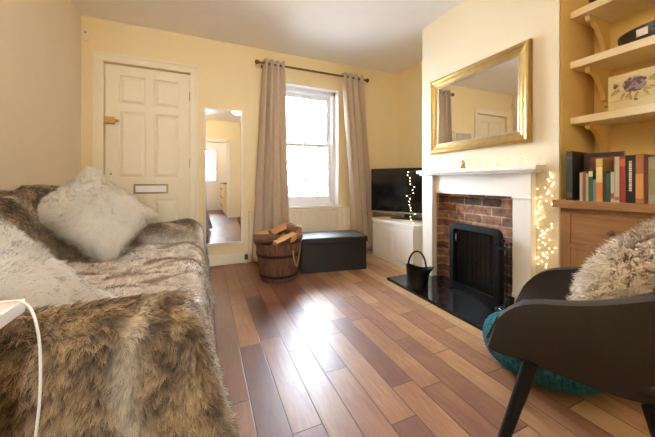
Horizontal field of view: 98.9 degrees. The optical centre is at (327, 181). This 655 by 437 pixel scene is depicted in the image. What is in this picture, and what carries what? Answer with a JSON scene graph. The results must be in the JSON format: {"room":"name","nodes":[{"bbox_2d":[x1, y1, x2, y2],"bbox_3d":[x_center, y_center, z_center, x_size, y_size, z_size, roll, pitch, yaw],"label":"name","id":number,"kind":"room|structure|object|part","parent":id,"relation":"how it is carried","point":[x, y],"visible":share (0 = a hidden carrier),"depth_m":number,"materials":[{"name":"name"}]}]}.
{"room":"living room","nodes":[
{"label":"living room","id":0,"kind":"room"},
{"bbox_2d":[0,0,80,190],"bbox_3d":[-1.069,-0.320,-0.400,0.140,2.480,6.520,0,0,-24],"label":"wall","id":1,"kind":"structure","parent":0,"point":[40,40],"depth_m":1.98,"materials":[{"name":"beige paint"}]},
{"bbox_2d":[81,15,395,255],"bbox_3d":[-0.704,-0.320,3.450,3.880,2.480,0.250,0,0,-24],"label":"wall","id":2,"kind":"structure","parent":0,"point":[229,76],"depth_m":3.18,"materials":[{"name":"beige paint"}]},
{"bbox_2d":[83,30,88,41],"bbox_3d":[-2.263,-1.370,2.620,0.038,0.100,0.028,0,0,-24],"label":"wall sensor","id":3,"kind":"object","parent":2,"relation":"attached to","point":[85,32],"visible":1,"depth_m":2.62,"materials":[{"name":"white plastic"}]},
{"bbox_2d":[92,50,197,221],"bbox_3d":[-1.803,-0.160,2.822,0.900,2.160,0.026,0,0,-24],"label":"trim","id":4,"kind":"structure","parent":2,"relation":"attached to","point":[98,57],"depth_m":2.77,"materials":[{"name":"beige paint"}]},
{"bbox_2d":[104,63,189,222],"bbox_3d":[-1.815,-0.120,2.865,0.749,2.068,0.098,0,0,-24],"label":"door","id":5,"kind":"structure","parent":2,"relation":"in","point":[147,116],"depth_m":2.87,"materials":[{"name":"beige paint"}]},
{"bbox_2d":[204,106,242,245],"bbox_3d":[-1.149,-0.061,3.107,0.406,1.507,0.024,0,0,-24],"label":"wall mirror","id":6,"kind":"object","parent":2,"relation":"attached to","point":[223,128],"visible":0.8,"depth_m":3.10,"materials":[{"name":"clear mirror"}]},
{"bbox_2d":[208,252,254,265],"bbox_3d":[-0.197,0.861,3.524,2.610,0.118,0.020,0,0,-24],"label":"baseboard","id":7,"kind":"structure","parent":2,"relation":"attached to","point":[232,258],"depth_m":3.12,"materials":[{"name":"beige paint"}]},
{"bbox_2d":[245,207,349,263],"bbox_3d":[-0.329,0.626,3.432,1.334,0.587,0.080,0,0,-24],"label":"radiator","id":8,"kind":"object","parent":2,"relation":"attached to","point":[321,219],"visible":0.49,"depth_m":3.49,"materials":[{"name":"beige metal"}]},
{"bbox_2d":[249,207,348,212],"bbox_3d":[-0.302,0.340,3.429,1.280,0.013,0.050,0,0,-23],"label":"grille","id":9,"kind":"object","parent":8,"relation":"attached to","point":[343,208],"depth_m":3.49,"materials":[{"name":"beige metal"}]},
{"bbox_2d":[255,59,368,81],"bbox_3d":[-0.149,-1.352,3.478,1.492,0.052,0.140,0,0,-24],"label":"pole","id":10,"kind":"object","parent":2,"relation":"attached to","point":[257,61],"visible":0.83,"depth_m":3.39,"materials":[{"name":"brown metal"}]},
{"bbox_2d":[251,58,288,261],"bbox_3d":[-0.631,-0.254,3.193,0.456,2.287,0.127,0,0,-22],"label":"curtain","id":11,"kind":"object","parent":10,"relation":"hanging from","point":[271,203],"visible":0.88,"depth_m":3.21,"materials":[{"name":"beige fabric"}]},
{"bbox_2d":[342,72,373,249],"bbox_3d":[0.423,-0.254,3.661,0.490,2.288,0.127,0,0,-24],"label":"curtain","id":12,"kind":"object","parent":10,"relation":"hanging from","point":[353,89],"visible":0.91,"depth_m":3.65,"materials":[{"name":"beige fabric"}]},
{"bbox_2d":[286,83,341,208],"bbox_3d":[-0.266,-0.439,3.622,0.880,1.522,0.285,0,0,-24],"label":"window","id":13,"kind":"structure","parent":2,"relation":"in","point":[330,97],"depth_m":3.72,"materials":[{"name":"white paint"}]},
{"bbox_3d":[-0.305,-0.807,3.711,0.710,0.685,0.040,0,0,-23],"label":"sash","id":14,"kind":"part","parent":13,"relation":"part of","materials":[{"name":"white glass"}]},
{"bbox_3d":[-0.287,-0.117,3.670,0.710,0.775,0.040,0,0,-23],"label":"sash","id":15,"kind":"part","parent":13,"relation":"part of","materials":[{"name":"white glass"}]},
{"bbox_3d":[-0.236,0.310,3.553,0.880,0.024,0.135,0,0,-23],"label":"sill","id":16,"kind":"part","parent":13,"relation":"part of","materials":[{"name":"white paint"}]},
{"bbox_2d":[70,0,462,73],"bbox_3d":[0.596,-1.610,0.461,3.880,0.100,6.770,0,0,-24],"label":"ceiling","id":17,"kind":"structure","parent":0,"point":[378,35],"depth_m":2.72,"materials":[{"name":"white paint"}]},
{"bbox_2d":[396,60,421,216],"bbox_3d":[1.276,-0.320,3.586,0.140,2.480,1.080,0,0,-24],"label":"wall","id":18,"kind":"structure","parent":0,"point":[409,80],"depth_m":3.79,"materials":[{"name":"beige paint"}]},
{"bbox_2d":[210,249,650,436],"bbox_3d":[0.618,0.960,0.410,3.880,0.080,6.660,0,0,-24],"label":"floor","id":19,"kind":"structure","parent":0,"point":[347,353],"depth_m":1.37,"materials":[{"name":"brown wood"}]},
{"bbox_2d":[0,299,24,328],"bbox_3d":[-0.724,0.574,0.254,0.475,0.692,0.442,0,0,-24],"label":"side table","id":20,"kind":"object","parent":19,"relation":"on","point":[9,311],"visible":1,"depth_m":0.51,"materials":[{"name":"white paint"}]},
{"bbox_2d":[0,300,41,436],"bbox_3d":[-0.629,0.571,0.463,0.233,0.699,0.082,0,0,-32],"label":"charging cable","id":21,"kind":"object","parent":20,"relation":"hanging from","point":[26,304],"visible":1,"depth_m":0.52,"materials":[{"name":"white plastic"}]},
{"bbox_2d":[79,248,200,291],"bbox_3d":[-1.184,0.500,1.393,1.020,0.840,1.780,0,0,-24],"label":"sofa","id":22,"kind":"object","parent":19,"relation":"on","point":[194,287],"visible":0.02,"depth_m":1.49,"materials":[{"name":"fabric"}]},
{"bbox_2d":[0,219,119,311],"bbox_3d":[-1.035,0.380,0.876,0.565,0.512,0.378,0,0,-7],"label":"fluffy cushion","id":23,"kind":"object","parent":22,"relation":"on","point":[31,274],"visible":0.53,"depth_m":0.93,"materials":[{"name":"white fur"}]},
{"bbox_2d":[0,184,242,436],"bbox_3d":[-1.107,0.459,1.406,1.167,0.922,1.958,0,0,-24],"label":"fur throw","id":24,"kind":"object","parent":22,"relation":"on","point":[143,362],"visible":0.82,"depth_m":0.71,"materials":[{"name":"brown fur"}]},
{"bbox_2d":[36,165,158,262],"bbox_3d":[-1.356,0.196,1.650,0.644,0.606,0.355,0,0,-30],"label":"fluffy cushion","id":25,"kind":"object","parent":24,"relation":"on","point":[90,212],"visible":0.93,"depth_m":1.57,"materials":[{"name":"white fur"}]},
{"bbox_2d":[79,248,200,272],"bbox_3d":[-1.222,0.535,1.750,0.795,0.120,0.695,0,0,-23],"label":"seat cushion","id":26,"kind":"object","parent":22,"relation":"on","point":[200,248],"depth_m":1.76,"materials":[{"name":"fur"}]},
{"bbox_2d":[256,236,301,283],"bbox_3d":[-0.467,0.741,2.692,0.441,0.359,0.448,0,0,-24],"label":"basket","id":27,"kind":"object","parent":19,"relation":"on","point":[279,264],"visible":0.95,"depth_m":2.52,"materials":[{"name":"brown wood"}]},
{"bbox_2d":[253,234,278,243],"bbox_3d":[-0.561,0.523,2.574,0.225,0.109,0.083,0,0,5],"label":"log","id":28,"kind":"object","parent":27,"relation":"in","point":[258,238],"visible":0.81,"depth_m":2.54,"materials":[{"name":"brown wood"}]},
{"bbox_2d":[254,229,282,235],"bbox_3d":[-0.578,0.507,2.718,0.267,0.113,0.127,0,0,-30],"label":"log","id":29,"kind":"object","parent":27,"relation":"in","point":[265,231],"visible":0.28,"depth_m":2.68,"materials":[{"name":"brown wood"}]},
{"bbox_2d":[268,221,288,233],"bbox_3d":[-0.468,0.450,2.725,0.218,0.125,0.103,0,0,-42],"label":"log","id":30,"kind":"object","parent":29,"relation":"on","point":[276,230],"visible":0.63,"depth_m":2.68,"materials":[{"name":"brown wood"}]},
{"bbox_2d":[272,232,296,245],"bbox_3d":[-0.392,0.534,2.597,0.096,0.113,0.258,0,0,38],"label":"log","id":31,"kind":"object","parent":27,"relation":"in","point":[286,238],"visible":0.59,"depth_m":2.56,"materials":[{"name":"brown wood"}]},
{"bbox_2d":[290,233,302,242],"bbox_3d":[-0.291,0.530,2.666,0.067,0.103,0.198,0,0,12],"label":"log","id":32,"kind":"object","parent":27,"relation":"in","point":[295,238],"visible":0.98,"depth_m":2.58,"materials":[{"name":"brown wood"}]},
{"bbox_2d":[283,222,301,233],"bbox_3d":[-0.351,0.468,2.765,0.190,0.143,0.110,0,0,26],"label":"log","id":33,"kind":"object","parent":32,"relation":"on","point":[291,227],"visible":0.7,"depth_m":2.72,"materials":[{"name":"brown wood"}]},
{"bbox_3d":[-0.284,0.698,2.564,0.014,0.159,0.114,0,0,35],"label":"rope handle","id":34,"kind":"part","parent":27,"relation":"part of","materials":[{"name":"fabric"}]},
{"bbox_2d":[298,230,367,273],"bbox_3d":[0.034,0.743,3.057,0.714,0.354,0.394,0,0,-14],"label":"trunk","id":35,"kind":"object","parent":19,"relation":"on","point":[340,250],"visible":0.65,"depth_m":2.88,"materials":[{"name":"black leather"}]},
{"bbox_3d":[0.034,0.598,3.057,0.714,0.060,0.394,0,0,-14],"label":"lid","id":36,"kind":"part","parent":35,"relation":"part of","materials":[{"name":"black leather"}]},
{"bbox_2d":[372,215,421,268],"bbox_3d":[0.975,0.682,3.303,0.598,0.475,0.780,0,0,-24],"label":"media cabinet","id":37,"kind":"object","parent":19,"relation":"on","point":[394,240],"visible":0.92,"depth_m":3.10,"materials":[{"name":"white wood"}]},
{"bbox_3d":[0.653,0.679,3.365,0.017,0.353,0.369,0,0,-23],"label":"door","id":38,"kind":"part","parent":37,"relation":"part of","materials":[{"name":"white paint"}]},
{"bbox_2d":[371,168,421,220],"bbox_3d":[0.977,0.138,3.382,0.960,0.615,0.170,0,0,33],"label":"television","id":39,"kind":"object","parent":37,"relation":"on","point":[390,187],"visible":0.67,"depth_m":3.44,"materials":[{"name":"black plastic"}]},
{"bbox_3d":[0.969,0.376,3.369,0.960,0.018,0.011,0,0,33],"label":"trim","id":40,"kind":"part","parent":39,"relation":"part of","materials":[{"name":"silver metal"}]},
{"bbox_3d":[0.804,0.679,3.016,0.017,0.353,0.367,0,0,-23],"label":"door","id":41,"kind":"part","parent":37,"relation":"part of","materials":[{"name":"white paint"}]},
{"bbox_2d":[387,274,504,330],"bbox_3d":[1.032,0.907,2.232,0.553,0.025,1.110,0,0,-24],"label":"hearth","id":42,"kind":"object","parent":19,"relation":"on","point":[470,309],"visible":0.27,"depth_m":2.12,"materials":[{"name":"black stone"}]},
{"bbox_2d":[406,250,433,289],"bbox_3d":[0.784,0.741,2.389,0.181,0.308,0.242,0,0,-24],"label":"coal scuttle","id":43,"kind":"object","parent":42,"relation":"on","point":[417,277],"visible":1,"depth_m":2.35,"materials":[{"name":"black metal"}]},
{"bbox_3d":[0.769,0.666,2.406,0.165,0.158,0.015,0,0,12],"label":"handle","id":44,"kind":"part","parent":43,"relation":"part of","materials":[{"name":"black metal"}]},
{"bbox_2d":[448,222,502,306],"bbox_3d":[1.152,0.620,2.216,0.080,0.550,0.455,0,0,-24],"label":"fire screen","id":45,"kind":"object","parent":42,"relation":"on","point":[472,251],"visible":0.99,"depth_m":2.20,"materials":[{"name":"black metal"}]},
{"bbox_3d":[1.159,0.618,2.219,0.008,0.455,0.365,0,0,-23],"label":"panel","id":46,"kind":"part","parent":45,"relation":"part of","materials":[{"name":"black metal"}]},
{"bbox_2d":[416,165,544,303],"bbox_3d":[1.191,0.392,2.325,0.189,1.006,1.105,0,0,-24],"label":"fireplace","id":47,"kind":"object","parent":42,"relation":"on","point":[502,198],"visible":0.81,"depth_m":2.20,"materials":[{"name":"white wood"}]},
{"bbox_2d":[460,160,465,168],"bbox_3d":[1.133,-0.148,2.346,0.048,0.073,0.048,0,0,21],"label":"angel figurine","id":48,"kind":"object","parent":47,"relation":"on","point":[462,161],"visible":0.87,"depth_m":2.34,"materials":[{"name":"gold metal"}]},
{"bbox_2d":[416,165,544,175],"bbox_3d":[1.152,-0.086,2.308,0.104,0.049,1.105,0,0,-23],"label":"mantel shelf","id":49,"kind":"object","parent":47,"relation":"attached to","point":[520,170],"depth_m":2.09,"materials":[{"name":"white wood"}]},
{"bbox_2d":[427,157,553,265],"bbox_3d":[1.178,0.185,2.257,0.084,0.754,1.120,0,0,-24],"label":"string","id":50,"kind":"object","parent":47,"relation":"on","point":[537,157],"visible":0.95,"depth_m":1.84,"materials":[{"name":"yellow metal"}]},
{"bbox_2d":[495,239,513,310],"bbox_3d":[1.224,0.646,1.945,0.110,0.497,0.112,0,0,-37],"label":"fireplace tool set","id":51,"kind":"object","parent":42,"relation":"on","point":[509,300],"visible":0.82,"depth_m":1.95,"materials":[{"name":"black metal"}]},
{"bbox_3d":[1.224,0.636,1.950,0.023,0.477,0.022,0,0,-23],"label":"stem","id":52,"kind":"part","parent":51,"relation":"part of","materials":[{"name":"black metal"}]},
{"bbox_2d":[482,309,602,394],"bbox_3d":[1.071,0.806,1.393,0.529,0.236,0.531,0,0,45],"label":"knitted pouf","id":53,"kind":"object","parent":19,"relation":"on","point":[544,378],"visible":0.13,"depth_m":1.19,"materials":[{"name":"teal fabric"}]},
{"bbox_2d":[485,267,654,436],"bbox_3d":[0.805,0.570,0.806,0.538,0.707,0.531,0,0,-45],"label":"tub chair","id":54,"kind":"object","parent":19,"relation":"on","point":[606,345],"visible":0.9,"depth_m":0.70,"materials":[{"name":"grey fabric"}]},
{"bbox_3d":[0.521,0.719,0.808,0.137,0.410,0.130,0,0,-45],"label":"leg","id":55,"kind":"part","parent":54,"relation":"part of","materials":[{"name":"black wood"}]},
{"bbox_3d":[0.796,0.509,0.814,0.313,0.038,0.353,0,0,-45],"label":"seat","id":56,"kind":"part","parent":54,"relation":"part of","materials":[{"name":"grey fabric"}]},
{"bbox_2d":[566,219,654,300],"bbox_3d":[0.892,0.238,0.757,0.384,0.375,0.385,0,0,-45],"label":"cushion","id":57,"kind":"object","parent":54,"relation":"on","point":[625,267],"visible":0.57,"depth_m":0.73,"materials":[{"name":"beige fur"}]},
{"bbox_3d":[0.751,0.719,0.577,0.037,0.410,0.175,0,0,0],"label":"leg","id":58,"kind":"part","parent":54,"relation":"part of","materials":[{"name":"black wood"}]},
{"bbox_2d":[552,199,654,266],"bbox_3d":[1.748,0.513,1.297,0.370,0.814,1.050,0,0,-29],"label":"oak dresser","id":59,"kind":"object","parent":19,"relation":"on","point":[584,225],"visible":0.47,"depth_m":1.54,"materials":[{"name":"brown wood"}]},
{"bbox_2d":[566,151,587,199],"bbox_3d":[1.491,-0.036,1.674,0.201,0.285,0.030,0,0,-28],"label":"book","id":60,"kind":"object","parent":59,"relation":"on","point":[574,160],"visible":0.82,"depth_m":1.63,"materials":[{"name":"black paper"}]},
{"bbox_2d":[580,172,582,200],"bbox_3d":[1.480,0.026,1.607,0.110,0.160,0.013,0,0,-28],"label":"book","id":61,"kind":"object","parent":59,"relation":"on","point":[581,174],"visible":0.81,"depth_m":1.58,"materials":[{"name":"white paper"}]},
{"bbox_3d":[1.498,0.599,1.470,0.016,0.432,0.352,0,0,-29],"label":"door","id":62,"kind":"part","parent":59,"relation":"part of","materials":[{"name":"brown wood"}]},
{"bbox_2d":[583,172,587,200],"bbox_3d":[1.486,0.024,1.595,0.110,0.165,0.012,0,0,-29],"label":"book","id":63,"kind":"object","parent":59,"relation":"on","point":[584,173],"visible":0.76,"depth_m":1.57,"materials":[{"name":"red paper"}]},
{"bbox_2d":[586,173,587,200],"bbox_3d":[1.492,0.029,1.584,0.110,0.155,0.010,0,0,-28],"label":"book","id":64,"kind":"object","parent":59,"relation":"on","point":[586,173],"visible":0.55,"depth_m":1.56,"materials":[{"name":"white paper"}]},
{"bbox_2d":[588,170,595,200],"bbox_3d":[1.499,0.021,1.570,0.111,0.170,0.018,0,0,-28],"label":"book","id":65,"kind":"object","parent":59,"relation":"on","point":[591,174],"visible":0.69,"depth_m":1.54,"materials":[{"name":"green paper"}]},
{"bbox_2d":[593,180,595,201],"bbox_3d":[1.502,0.046,1.554,0.100,0.120,0.012,0,0,-28],"label":"book","id":66,"kind":"object","parent":59,"relation":"on","point":[594,181],"visible":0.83,"depth_m":1.53,"materials":[{"name":"white paper"}]},
{"bbox_2d":[596,159,611,201],"bbox_3d":[1.538,-0.009,1.550,0.161,0.232,0.026,0,0,-29],"label":"book","id":67,"kind":"object","parent":59,"relation":"on","point":[602,165],"visible":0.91,"depth_m":1.51,"materials":[{"name":"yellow paper"}]},
{"bbox_2d":[584,151,624,171],"bbox_3d":[1.583,-0.031,1.605,0.026,0.275,0.170,0,0,-28],"label":"picture frame","id":68,"kind":"object","parent":59,"relation":"on","point":[590,158],"visible":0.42,"depth_m":1.62,"materials":[{"name":"brown wood"}]},
{"bbox_2d":[590,156,616,170],"bbox_3d":[1.573,-0.093,1.597,0.002,0.100,0.115,0,0,-29],"label":"picture","id":69,"kind":"object","parent":68,"relation":"attached to","point":[592,158],"depth_m":1.62},
{"bbox_2d":[603,171,614,201],"bbox_3d":[1.531,0.024,1.522,0.120,0.165,0.015,0,0,-29],"label":"book","id":70,"kind":"object","parent":59,"relation":"on","point":[604,172],"visible":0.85,"depth_m":1.49,"materials":[{"name":"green paper"}]},
{"bbox_2d":[607,173,610,201],"bbox_3d":[1.538,0.029,1.509,0.120,0.155,0.013,0,0,-29],"label":"book","id":71,"kind":"object","parent":59,"relation":"on","point":[608,174],"visible":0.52,"depth_m":1.48,"materials":[{"name":"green paper"}]},
{"bbox_3d":[1.474,0.265,1.456,0.040,0.032,0.031,0,0,-28],"label":"knob","id":72,"kind":"part","parent":59,"relation":"part of","materials":[{"name":"brown wood"}]},
{"bbox_3d":[1.498,0.266,1.469,0.015,0.172,0.352,0,0,-29],"label":"drawer","id":73,"kind":"part","parent":59,"relation":"part of","materials":[{"name":"brown wood"}]},
{"bbox_2d":[611,172,614,201],"bbox_3d":[1.545,0.026,1.496,0.121,0.160,0.014,0,0,-28],"label":"book","id":74,"kind":"object","parent":59,"relation":"on","point":[612,173],"visible":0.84,"depth_m":1.47,"materials":[{"name":"white paper"}]},
{"bbox_2d":[615,157,619,202],"bbox_3d":[1.571,-0.013,1.490,0.161,0.238,0.018,0,0,-29],"label":"book","id":75,"kind":"object","parent":59,"relation":"on","point":[617,159],"visible":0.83,"depth_m":1.45,"materials":[{"name":"white paper"}]},
{"bbox_2d":[620,156,625,202],"bbox_3d":[1.581,-0.013,1.472,0.161,0.240,0.022,0,0,-28],"label":"book","id":76,"kind":"object","parent":59,"relation":"on","point":[622,158],"visible":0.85,"depth_m":1.43,"materials":[{"name":"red paper"}]},
{"bbox_2d":[626,155,634,202],"bbox_3d":[1.599,-0.015,1.449,0.171,0.242,0.033,0,0,-29],"label":"book","id":77,"kind":"object","parent":59,"relation":"on","point":[630,159],"visible":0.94,"depth_m":1.41,"materials":[{"name":"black paper"}]},
{"bbox_2d":[635,154,654,203],"bbox_3d":[1.614,-0.016,1.422,0.171,0.245,0.028,0,0,-28],"label":"book","id":78,"kind":"object","parent":59,"relation":"on","point":[639,158],"visible":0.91,"depth_m":1.38,"materials":[{"name":"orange paper"}]},
{"bbox_2d":[644,156,654,203],"bbox_3d":[1.620,-0.011,1.400,0.160,0.235,0.014,0,0,-29],"label":"book","id":79,"kind":"object","parent":59,"relation":"on","point":[645,157],"visible":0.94,"depth_m":1.36,"materials":[{"name":"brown paper"}]},
{"bbox_2d":[648,157,654,203],"bbox_3d":[1.629,-0.007,1.383,0.161,0.228,0.025,0,0,-28],"label":"book","id":80,"kind":"object","parent":59,"relation":"on","point":[651,160],"visible":0.93,"depth_m":1.35,"materials":[{"name":"white paper"}]},
{"bbox_2d":[422,0,559,275],"bbox_3d":[1.503,-0.320,2.437,0.640,2.480,1.210,0,0,-24],"label":"wall","id":81,"kind":"structure","parent":0,"point":[472,31],"depth_m":2.02,"materials":[{"name":"beige paint"}]},
{"bbox_2d":[430,38,532,153],"bbox_3d":[1.189,-0.620,2.308,0.037,0.700,0.915,0,0,-24],"label":"gilt mirror","id":82,"kind":"object","parent":81,"relation":"attached to","point":[487,102],"visible":1,"depth_m":2.20,"materials":[{"name":"gold metal"}]},
{"bbox_2d":[439,58,517,143],"bbox_3d":[1.201,-0.620,2.313,0.008,0.532,0.747,0,0,-23],"label":"mirror glass","id":83,"kind":"object","parent":82,"relation":"attached to","point":[482,103],"depth_m":2.24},
{"bbox_2d":[560,0,593,198],"bbox_3d":[1.641,-0.320,1.834,0.388,2.480,0.004,0,0,-24],"label":"wall","id":84,"kind":"structure","parent":0,"point":[576,39],"depth_m":1.81,"materials":[{"name":"yellow paint"}]},
{"bbox_2d":[594,5,654,155],"bbox_3d":[2.771,-0.320,0.022,0.240,2.480,4.230,0,0,-24],"label":"wall","id":85,"kind":"structure","parent":0,"point":[638,137],"depth_m":1.75,"materials":[{"name":"yellow paint"}]},
{"bbox_2d":[570,35,654,107],"bbox_3d":[1.960,-0.629,1.220,0.289,0.275,1.375,0,0,-24],"label":"wall shelf","id":86,"kind":"object","parent":85,"relation":"attached to","point":[599,66],"visible":0.98,"depth_m":1.68,"materials":[{"name":"beige paint"}]},
{"bbox_2d":[617,20,654,45],"bbox_3d":[1.829,-0.809,1.510,0.258,0.082,0.383,0,0,-24],"label":"tin","id":87,"kind":"object","parent":86,"relation":"on","point":[648,29],"visible":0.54,"depth_m":1.52,"materials":[{"name":"black metal"}]},
{"bbox_2d":[570,0,654,51],"bbox_3d":[1.960,-0.949,1.220,0.289,0.275,1.375,0,0,-24],"label":"wall shelf","id":88,"kind":"object","parent":85,"relation":"attached to","point":[598,15],"visible":0.9,"depth_m":1.74,"materials":[{"name":"beige paint"}]},
{"bbox_2d":[570,103,654,152],"bbox_3d":[1.960,-0.274,1.220,0.289,0.275,1.375,0,0,-24],"label":"wall shelf","id":89,"kind":"object","parent":85,"relation":"attached to","point":[599,124],"visible":0.88,"depth_m":1.69,"materials":[{"name":"beige paint"}]},
{"bbox_2d":[608,66,654,110],"bbox_3d":[1.801,-0.511,1.473,0.183,0.198,0.425,0,0,-24],"label":"flower box","id":90,"kind":"object","parent":89,"relation":"on","point":[634,88],"visible":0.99,"depth_m":1.54,"materials":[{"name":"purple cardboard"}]},
{"label":"outside","id":91,"kind":"structure","parent":0,"visible":0},
{"bbox_3d":[-2.072,1.270,9.780,20.000,0.100,12.410,0,0,-23],"label":"ground","id":92,"kind":"structure","parent":91,"visible":0},
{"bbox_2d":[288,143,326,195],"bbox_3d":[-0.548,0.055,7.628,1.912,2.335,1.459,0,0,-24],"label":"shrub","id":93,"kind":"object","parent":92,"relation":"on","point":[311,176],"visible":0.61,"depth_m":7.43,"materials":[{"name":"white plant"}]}
]}

